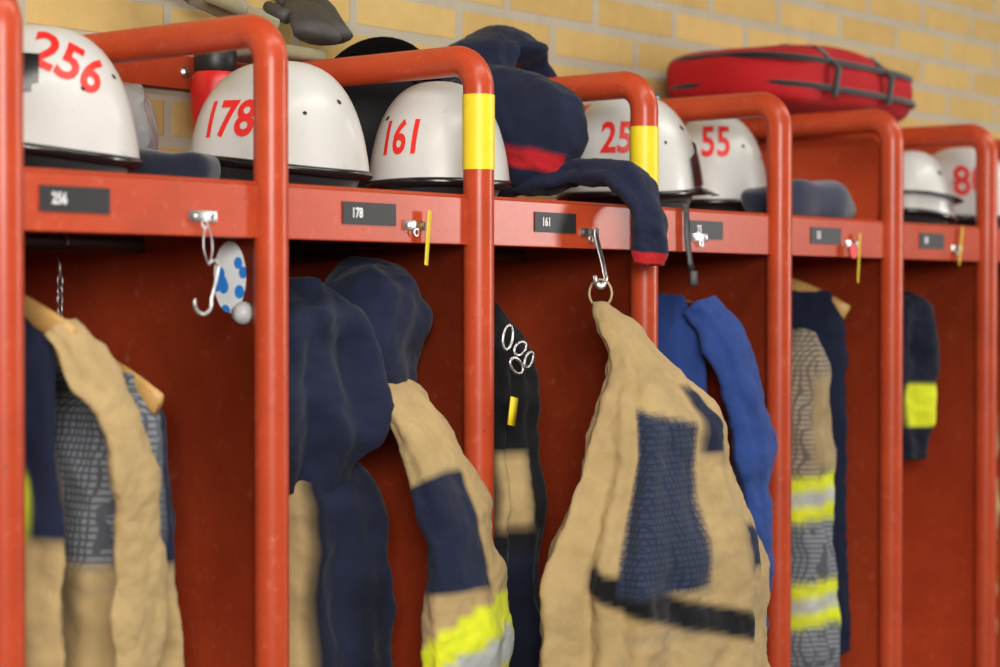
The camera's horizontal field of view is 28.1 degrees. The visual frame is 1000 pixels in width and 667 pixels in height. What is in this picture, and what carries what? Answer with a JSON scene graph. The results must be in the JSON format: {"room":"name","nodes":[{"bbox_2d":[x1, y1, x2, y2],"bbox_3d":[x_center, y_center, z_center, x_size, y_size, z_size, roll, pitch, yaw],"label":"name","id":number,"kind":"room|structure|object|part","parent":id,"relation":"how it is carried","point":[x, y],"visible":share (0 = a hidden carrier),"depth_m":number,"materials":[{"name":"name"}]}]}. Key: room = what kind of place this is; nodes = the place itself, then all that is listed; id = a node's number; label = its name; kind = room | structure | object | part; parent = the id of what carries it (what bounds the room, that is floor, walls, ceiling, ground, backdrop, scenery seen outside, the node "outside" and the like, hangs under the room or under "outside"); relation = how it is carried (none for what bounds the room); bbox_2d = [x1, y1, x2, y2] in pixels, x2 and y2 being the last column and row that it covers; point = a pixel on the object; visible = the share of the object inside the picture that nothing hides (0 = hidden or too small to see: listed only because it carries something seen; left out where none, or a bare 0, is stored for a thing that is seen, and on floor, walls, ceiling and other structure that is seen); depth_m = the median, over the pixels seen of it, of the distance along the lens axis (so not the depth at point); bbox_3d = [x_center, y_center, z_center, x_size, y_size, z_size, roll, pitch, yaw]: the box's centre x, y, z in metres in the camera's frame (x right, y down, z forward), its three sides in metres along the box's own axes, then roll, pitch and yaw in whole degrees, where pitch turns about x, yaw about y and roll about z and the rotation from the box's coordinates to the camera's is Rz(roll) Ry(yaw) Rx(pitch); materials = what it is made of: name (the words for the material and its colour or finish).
{"room":"fire station locker room","nodes":[
{"label":"fire station locker room","id":0,"kind":"room"},
{"bbox_2d":[17,0,999,199],"bbox_3d":[-0.089,-0.129,4.462,0.120,3.000,11.500,1,1,39],"label":"wall","id":1,"kind":"structure","parent":0,"point":[950,49],"depth_m":4.97,"materials":[{"name":"brick"}]},
{"bbox_3d":[2.146,1.453,2.686,5.900,0.100,11.500,1,1,39],"label":"floor","id":2,"kind":"structure","parent":0,"visible":0},
{"bbox_2d":[0,0,999,666],"bbox_3d":[0.320,0.423,4.352,0.642,1.900,4.914,1,1,39],"label":"rack","id":3,"kind":"object","parent":2,"relation":"on","point":[184,281],"visible":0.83,"depth_m":3.57,"materials":[{"name":"red metal"}]},
{"bbox_2d":[23,25,143,172],"bbox_3d":[-0.719,-0.349,3.103,0.336,0.255,0.284,-1,1,-41],"label":"helmet","id":4,"kind":"object","parent":3,"relation":"in","point":[77,112],"visible":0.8,"depth_m":3.02,"materials":[{"name":"white plastic"}]},
{"bbox_2d":[24,294,167,666],"bbox_3d":[-0.787,0.301,2.964,0.622,0.919,0.238,1,1,33],"label":"jacket","id":5,"kind":"object","parent":3,"relation":"hanging from","point":[138,619],"visible":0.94,"depth_m":2.82,"materials":[{"name":"fabric"}]},
{"bbox_2d":[49,232,185,666],"bbox_3d":[-0.693,0.307,3.144,0.530,0.939,0.243,1,1,39],"label":"jacket","id":6,"kind":"object","parent":3,"relation":"hanging from","point":[89,511],"visible":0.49,"depth_m":2.99,"materials":[{"name":"fabric"}]},
{"bbox_2d":[121,80,159,153],"bbox_3d":[-0.649,-0.333,3.447,0.106,0.210,0.140,0,1,8],"label":"plastic bag","id":7,"kind":"object","parent":3,"relation":"on","point":[144,115],"visible":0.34,"depth_m":3.42,"materials":[{"name":"grey"}]},
{"bbox_2d":[127,150,225,178],"bbox_3d":[-0.544,-0.264,3.301,0.174,0.075,0.112,0,1,22],"label":"folded cloth","id":8,"kind":"object","parent":3,"relation":"in","point":[179,163],"visible":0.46,"depth_m":3.25,"materials":[{"name":"blue fabric"}]},
{"bbox_2d":[190,50,236,131],"bbox_3d":[-0.520,-0.377,3.649,0.090,0.292,0.090,1,1,39],"label":"bottle","id":9,"kind":"object","parent":3,"relation":"in","point":[210,69],"visible":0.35,"depth_m":3.61,"materials":[{"name":"red plastic"}]},
{"bbox_3d":[-0.401,-0.032,3.091,0.036,0.036,0.023,1,1,39],"label":"knob","id":10,"kind":"part","parent":3,"relation":"part of","materials":[{"name":"grey plastic"}]},
{"bbox_2d":[236,45,325,63],"bbox_3d":[-0.434,-0.521,3.737,0.150,0.026,0.170,1,1,39],"label":"gloves","id":11,"kind":"object","parent":3,"relation":"on","point":[295,53],"visible":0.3,"depth_m":3.71,"materials":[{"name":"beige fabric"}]},
{"bbox_2d":[182,0,279,27],"bbox_3d":[-0.517,-0.592,3.618,0.238,0.110,0.147,0,1,-19],"label":"gloves","id":12,"kind":"object","parent":11,"relation":"on","point":[217,8],"visible":0.71,"depth_m":3.60,"materials":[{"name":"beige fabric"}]},
{"bbox_2d":[190,61,372,187],"bbox_3d":[-0.382,-0.349,3.462,0.326,0.243,0.273,0,1,-21],"label":"helmet","id":13,"kind":"object","parent":3,"relation":"in","point":[327,147],"visible":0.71,"depth_m":3.37,"materials":[{"name":"white plastic"}]},
{"bbox_2d":[289,256,425,493],"bbox_3d":[-0.413,0.050,3.452,0.567,0.435,0.442,1,1,39],"label":"jacket","id":14,"kind":"object","parent":3,"relation":"hanging from","point":[357,328],"visible":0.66,"depth_m":3.29,"materials":[{"name":"fabric"}]},
{"bbox_2d":[320,256,425,383],"bbox_3d":[-0.237,0.004,3.432,0.221,0.275,0.235,1,1,39],"label":"hood","id":15,"kind":"object","parent":14,"relation":"attached to","point":[381,303],"depth_m":3.34,"materials":[{"name":"fabric"}]},
{"bbox_2d":[335,36,441,188],"bbox_3d":[-0.262,-0.399,3.893,0.259,0.326,0.277,-1,1,-27],"label":"helmet","id":16,"kind":"object","parent":3,"relation":"in","point":[370,103],"visible":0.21,"depth_m":3.83,"materials":[{"name":"black"}]},
{"bbox_2d":[263,0,341,45],"bbox_3d":[-0.382,-0.601,3.794,0.132,0.127,0.206,0,1,-16],"label":"gloves","id":17,"kind":"object","parent":16,"relation":"on","point":[310,22],"visible":0.87,"depth_m":3.73,"materials":[{"name":"leather"}]},
{"bbox_2d":[275,0,352,44],"bbox_3d":[-0.372,-0.616,3.829,0.125,0.141,0.183,-1,1,-30],"label":"gloves","id":18,"kind":"object","parent":16,"relation":"on","point":[345,32],"visible":0.31,"depth_m":3.79,"materials":[{"name":"leather"}]},
{"bbox_2d":[289,381,517,666],"bbox_3d":[-0.317,0.455,3.405,0.634,0.752,0.416,1,1,39],"label":"jacket","id":19,"kind":"object","parent":3,"relation":"hanging from","point":[342,585],"visible":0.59,"depth_m":3.29,"materials":[{"name":"fabric"}]},
{"bbox_2d":[365,81,512,196],"bbox_3d":[-0.112,-0.348,3.702,0.273,0.232,0.326,0,1,4],"label":"helmet","id":20,"kind":"object","parent":3,"relation":"in","point":[417,147],"visible":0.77,"depth_m":3.58,"materials":[{"name":"white plastic"}]},
{"bbox_2d":[494,301,547,666],"bbox_3d":[-0.100,0.350,3.719,0.471,0.854,0.275,1,1,39],"label":"jacket","id":21,"kind":"object","parent":3,"relation":"hanging from","point":[520,507],"visible":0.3,"depth_m":3.61,"materials":[{"name":"fabric"}]},
{"bbox_2d":[441,27,670,266],"bbox_3d":[0.111,-0.375,3.933,0.612,0.496,0.330,1,1,39],"label":"jacket","id":22,"kind":"object","parent":3,"relation":"on","point":[541,116],"visible":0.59,"depth_m":3.79,"materials":[{"name":"fabric"}]},
{"bbox_2d":[556,93,719,207],"bbox_3d":[0.296,-0.377,4.252,0.382,0.270,0.284,-1,1,-39],"label":"helmet","id":23,"kind":"object","parent":3,"relation":"in","point":[608,121],"visible":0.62,"depth_m":4.14,"materials":[{"name":"white plastic"}]},
{"bbox_2d":[539,278,770,666],"bbox_3d":[0.268,0.422,3.578,0.344,1.040,0.604,1,1,39],"label":"jacket","id":24,"kind":"object","parent":3,"relation":"hanging from","point":[657,557],"visible":1,"depth_m":3.43,"materials":[{"name":"fabric"}]},
{"bbox_2d":[658,292,776,608],"bbox_3d":[0.274,0.267,4.242,0.630,0.897,0.218,1,1,35],"label":"jacket","id":25,"kind":"object","parent":3,"relation":"hanging from","point":[692,333],"visible":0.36,"depth_m":4.08,"materials":[{"name":"fabric"}]},
{"bbox_2d":[685,119,766,211],"bbox_3d":[0.503,-0.379,4.659,0.258,0.260,0.309,0,1,19],"label":"helmet","id":26,"kind":"object","parent":3,"relation":"in","point":[730,157],"visible":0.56,"depth_m":4.54,"materials":[{"name":"white plastic"}]},
{"bbox_2d":[666,44,916,119],"bbox_3d":[0.751,-0.505,5.049,0.412,0.415,0.870,1,1,38],"label":"red kitbag","id":27,"kind":"object","parent":3,"relation":"on","point":[805,80],"visible":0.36,"depth_m":4.75,"materials":[{"name":"fabric"}]},
{"bbox_2d":[740,178,857,218],"bbox_3d":[0.672,-0.299,4.487,0.140,0.102,0.395,1,1,42],"label":"cloth","id":28,"kind":"object","parent":3,"relation":"in","point":[810,197],"visible":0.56,"depth_m":4.43,"materials":[{"name":"blue fabric"}]},
{"bbox_2d":[791,328,842,666],"bbox_3d":[0.555,0.325,4.638,0.503,1.026,0.202,1,1,39],"label":"jacket","id":29,"kind":"object","parent":3,"relation":"hanging from","point":[816,635],"visible":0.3,"depth_m":4.47,"materials":[{"name":"fabric"}]},
{"bbox_2d":[792,278,852,656],"bbox_3d":[0.609,0.278,4.765,0.516,0.936,0.118,1,1,39],"label":"jacket","id":30,"kind":"object","parent":3,"relation":"hanging from","point":[815,309],"visible":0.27,"depth_m":4.61,"materials":[{"name":"fabric"}]},
{"bbox_2d":[903,290,938,460],"bbox_3d":[0.864,0.059,5.054,0.512,0.510,0.314,1,1,39],"label":"jacket","id":31,"kind":"object","parent":3,"relation":"hanging from","point":[920,338],"visible":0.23,"depth_m":4.89,"materials":[{"name":"fabric"}]},
{"bbox_2d":[878,151,964,224],"bbox_3d":[1.037,-0.359,5.050,0.264,0.205,0.274,0,1,19],"label":"helmet","id":32,"kind":"object","parent":3,"relation":"on","point":[928,197],"visible":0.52,"depth_m":4.96,"materials":[{"name":"white plastic"}]},
{"bbox_2d":[932,147,999,227],"bbox_3d":[1.246,-0.383,5.415,0.315,0.240,0.273,1,1,29],"label":"helmet","id":33,"kind":"object","parent":3,"relation":"in","point":[959,164],"visible":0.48,"depth_m":5.30,"materials":[{"name":"white plastic"}]},
{"bbox_2d":[996,417,998,638],"bbox_3d":[1.085,0.308,5.335,0.539,1.017,0.239,1,1,39],"label":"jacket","id":34,"kind":"object","parent":3,"relation":"hanging from","point":[997,417],"visible":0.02,"depth_m":5.18,"materials":[{"name":"fabric"}]}
]}

